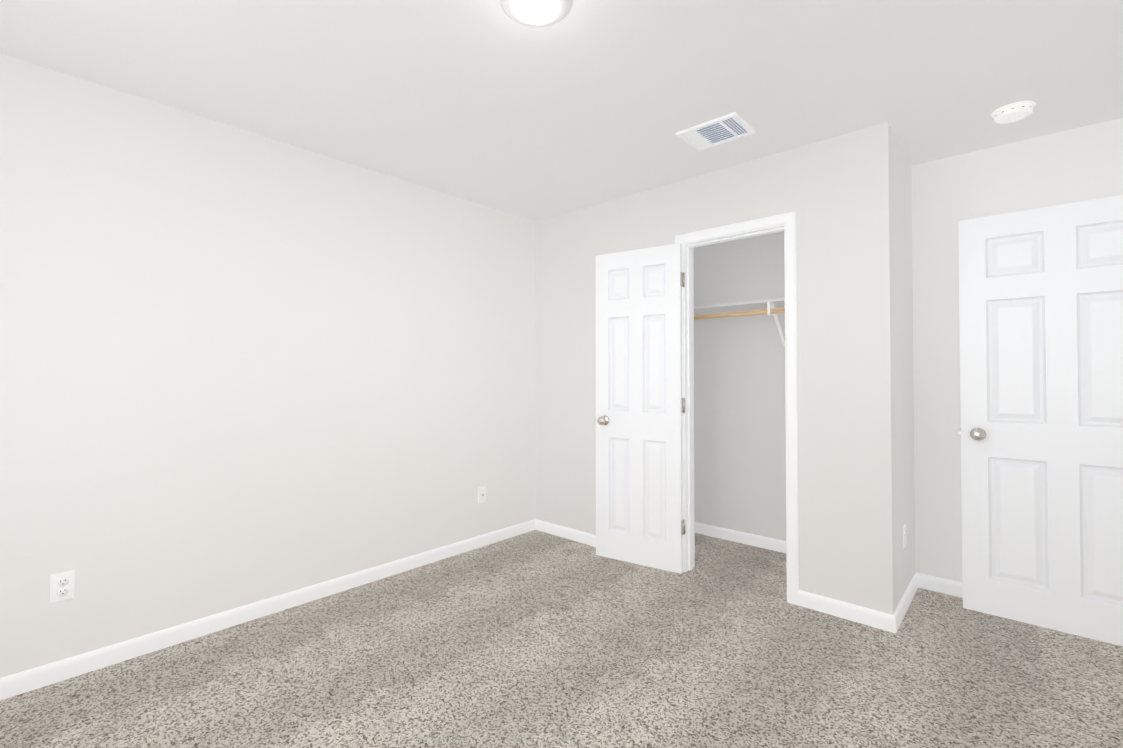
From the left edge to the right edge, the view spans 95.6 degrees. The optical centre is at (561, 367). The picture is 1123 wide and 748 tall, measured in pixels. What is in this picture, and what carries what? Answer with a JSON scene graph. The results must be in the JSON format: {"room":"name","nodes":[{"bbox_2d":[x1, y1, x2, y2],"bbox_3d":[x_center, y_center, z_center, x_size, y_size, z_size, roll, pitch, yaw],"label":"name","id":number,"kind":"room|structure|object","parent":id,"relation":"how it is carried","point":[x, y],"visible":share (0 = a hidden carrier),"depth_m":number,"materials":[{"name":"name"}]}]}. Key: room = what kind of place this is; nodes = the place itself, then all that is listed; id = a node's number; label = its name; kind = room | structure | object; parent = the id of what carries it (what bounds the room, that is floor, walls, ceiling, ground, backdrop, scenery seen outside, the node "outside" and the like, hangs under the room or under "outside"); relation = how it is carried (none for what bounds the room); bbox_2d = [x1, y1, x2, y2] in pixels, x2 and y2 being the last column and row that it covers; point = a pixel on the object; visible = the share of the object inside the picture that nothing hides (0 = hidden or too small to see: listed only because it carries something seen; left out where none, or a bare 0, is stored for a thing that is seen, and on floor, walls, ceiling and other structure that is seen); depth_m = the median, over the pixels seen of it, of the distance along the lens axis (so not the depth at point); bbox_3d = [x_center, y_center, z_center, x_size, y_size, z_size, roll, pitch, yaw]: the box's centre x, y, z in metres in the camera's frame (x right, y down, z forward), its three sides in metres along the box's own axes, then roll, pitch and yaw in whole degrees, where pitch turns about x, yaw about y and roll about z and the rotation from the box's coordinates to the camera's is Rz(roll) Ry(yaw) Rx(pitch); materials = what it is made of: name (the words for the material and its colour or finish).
{"room":"empty bedroom","nodes":[
{"label":"empty bedroom","id":0,"kind":"room"},
{"bbox_2d":[0,53,535,677],"bbox_3d":[-1.135,0.046,3.101,0.115,2.440,4.445,-1,-1,42],"label":"wall","id":1,"kind":"structure","parent":0,"point":[238,367],"depth_m":2.46,"materials":[{"name":"white paint"}]},
{"bbox_2d":[50,570,74,603],"bbox_3d":[-1.999,0.880,2.040,0.008,0.114,0.070,-1,-1,42],"label":"outlet","id":2,"kind":"object","parent":1,"relation":"attached to","point":[62,586],"visible":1,"depth_m":2.04,"materials":[{"name":"white plastic"}]},
{"bbox_2d":[0,519,535,699],"bbox_3d":[-1.350,1.222,2.749,0.013,0.078,3.430,-1,-1,42],"label":"baseboard","id":3,"kind":"structure","parent":1,"relation":"attached to","point":[42,676],"depth_m":2.44,"materials":[{"name":"white wood"}]},
{"bbox_2d":[478,486,485,502],"bbox_3d":[-0.562,0.908,3.625,0.017,0.114,0.070,-1,-1,42],"label":"outlet","id":4,"kind":"object","parent":1,"relation":"attached to","point":[482,494],"visible":1,"depth_m":3.62,"materials":[{"name":"white plastic"}]},
{"bbox_2d":[0,530,1122,747],"bbox_3d":[0.620,1.293,1.508,5.200,0.100,4.830,-1,-1,42],"label":"floor","id":5,"kind":"structure","parent":0,"point":[535,639],"depth_m":2.08,"materials":[{"name":"carpet"}]},
{"bbox_2d":[0,0,1122,221],"bbox_3d":[0.620,-1.247,1.545,5.200,0.100,4.830,-1,-1,42],"label":"ceiling","id":6,"kind":"structure","parent":0,"point":[581,104],"depth_m":2.07,"materials":[{"name":"white paint"}]},
{"bbox_2d":[500,0,570,26],"bbox_3d":[-0.084,-1.183,1.660,0.232,0.026,0.232,-1,-1,42],"label":"ceiling light","id":7,"kind":"object","parent":6,"relation":"in","point":[537,13],"visible":1,"depth_m":1.68,"materials":[{"name":"white glass"}]},
{"bbox_2d":[676,112,755,150],"bbox_3d":[0.775,-1.177,2.559,0.310,0.010,0.255,-1,-1,42],"label":"ceiling vent","id":8,"kind":"object","parent":6,"relation":"in","point":[720,130],"visible":1,"depth_m":2.55,"materials":[{"name":"white metal"}]},
{"bbox_2d":[991,101,1035,123],"bbox_3d":[2.077,-1.163,2.340,0.152,0.044,0.152,-1,-1,42],"label":"smoke detector","id":9,"kind":"object","parent":6,"relation":"attached to","point":[1013,112],"visible":1,"depth_m":2.31,"materials":[{"name":"white plastic"}]},
{"bbox_2d":[535,122,896,614],"bbox_3d":[0.680,0.049,3.321,2.515,2.440,0.115,-1,-1,42],"label":"wall","id":10,"kind":"structure","parent":0,"point":[835,193],"depth_m":2.66,"materials":[{"name":"white paint"}]},
{"bbox_2d":[536,519,595,546],"bbox_3d":[0.264,1.234,3.592,1.220,0.078,0.013,-1,-1,42],"label":"baseboard","id":11,"kind":"structure","parent":10,"relation":"attached to","point":[568,533],"depth_m":3.79,"materials":[{"name":"white wood"}]},
{"bbox_2d":[595,243,684,573],"bbox_3d":[0.477,0.251,3.289,0.609,2.028,0.197,-1,-1,42],"label":"closet door","id":12,"kind":"structure","parent":10,"relation":"in","point":[640,411],"depth_m":3.27,"materials":[{"name":"painted wood"},{"name":"satin nickel"}]},
{"bbox_2d":[675,211,798,604],"bbox_3d":[1.030,0.216,3.003,0.726,2.097,0.149,-1,-1,42],"label":"trim","id":13,"kind":"structure","parent":10,"relation":"attached to","point":[784,222],"depth_m":2.84,"materials":[{"name":"white wood"}]},
{"bbox_2d":[798,590,895,632],"bbox_3d":[1.413,1.219,2.555,0.424,0.078,0.013,-1,-1,42],"label":"baseboard","id":14,"kind":"structure","parent":10,"relation":"attached to","point":[866,616],"depth_m":2.53,"materials":[{"name":"white wood"}]},
{"bbox_2d":[693,231,785,540],"bbox_3d":[1.252,0.050,3.405,1.550,2.440,0.775,-1,-1,42],"label":"wall","id":15,"kind":"structure","parent":0,"point":[739,433],"depth_m":3.71,"materials":[{"name":"white paint"}]},
{"bbox_2d":[694,298,784,346],"bbox_3d":[1.370,-0.288,3.455,1.435,0.298,0.312,-1,-1,42],"label":"shelf","id":16,"kind":"object","parent":15,"relation":"attached to","point":[768,304],"visible":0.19,"depth_m":3.45,"materials":[{"name":"white wood"}]},
{"bbox_2d":[694,522,785,552],"bbox_3d":[1.468,1.233,3.543,1.435,0.078,0.014,-1,-1,42],"label":"baseboard","id":17,"kind":"structure","parent":15,"relation":"attached to","point":[713,531],"depth_m":3.68,"materials":[{"name":"white wood"}]},
{"bbox_2d":[893,132,914,605],"bbox_3d":[1.869,0.042,2.847,0.115,2.440,0.775,-1,-1,42],"label":"wall","id":18,"kind":"structure","parent":0,"point":[904,375],"depth_m":2.71,"materials":[{"name":"white paint"}]},
{"bbox_2d":[903,524,905,548],"bbox_3d":[1.799,0.887,2.665,0.008,0.114,0.070,-1,-1,42],"label":"outlet","id":19,"kind":"object","parent":18,"relation":"attached to","point":[904,536],"visible":1,"depth_m":2.65,"materials":[{"name":"white plastic"}]},
{"bbox_2d":[895,573,919,631],"bbox_3d":[1.804,1.220,2.661,0.013,0.078,0.693,-1,-1,42],"label":"baseboard","id":20,"kind":"structure","parent":18,"relation":"attached to","point":[902,607],"depth_m":2.65,"materials":[{"name":"white wood"}]},
{"bbox_2d":[911,118,1122,582],"bbox_3d":[2.522,0.039,2.652,1.115,2.440,0.190,-1,-1,42],"label":"wall","id":21,"kind":"structure","parent":0,"point":[1084,163],"depth_m":2.84,"materials":[{"name":"white paint"}]},
{"bbox_2d":[920,574,962,597],"bbox_3d":[2.409,1.219,2.595,1.000,0.078,0.020,-1,-1,42],"label":"baseboard","id":22,"kind":"structure","parent":21,"relation":"attached to","point":[932,583],"depth_m":2.85,"materials":[{"name":"white wood"}]},
{"bbox_3d":[1.445,0.011,0.714,0.115,2.440,4.130,-1,-1,42],"label":"wall","id":23,"kind":"structure","parent":0,"visible":0},
{"bbox_2d":[958,195,1122,645],"bbox_3d":[2.391,0.239,2.429,0.786,2.028,0.165,-1,-1,42],"label":"entry door","id":24,"kind":"structure","parent":23,"relation":"in","point":[1041,340],"depth_m":2.46,"materials":[{"name":"painted wood"},{"name":"satin nickel"}]}
]}

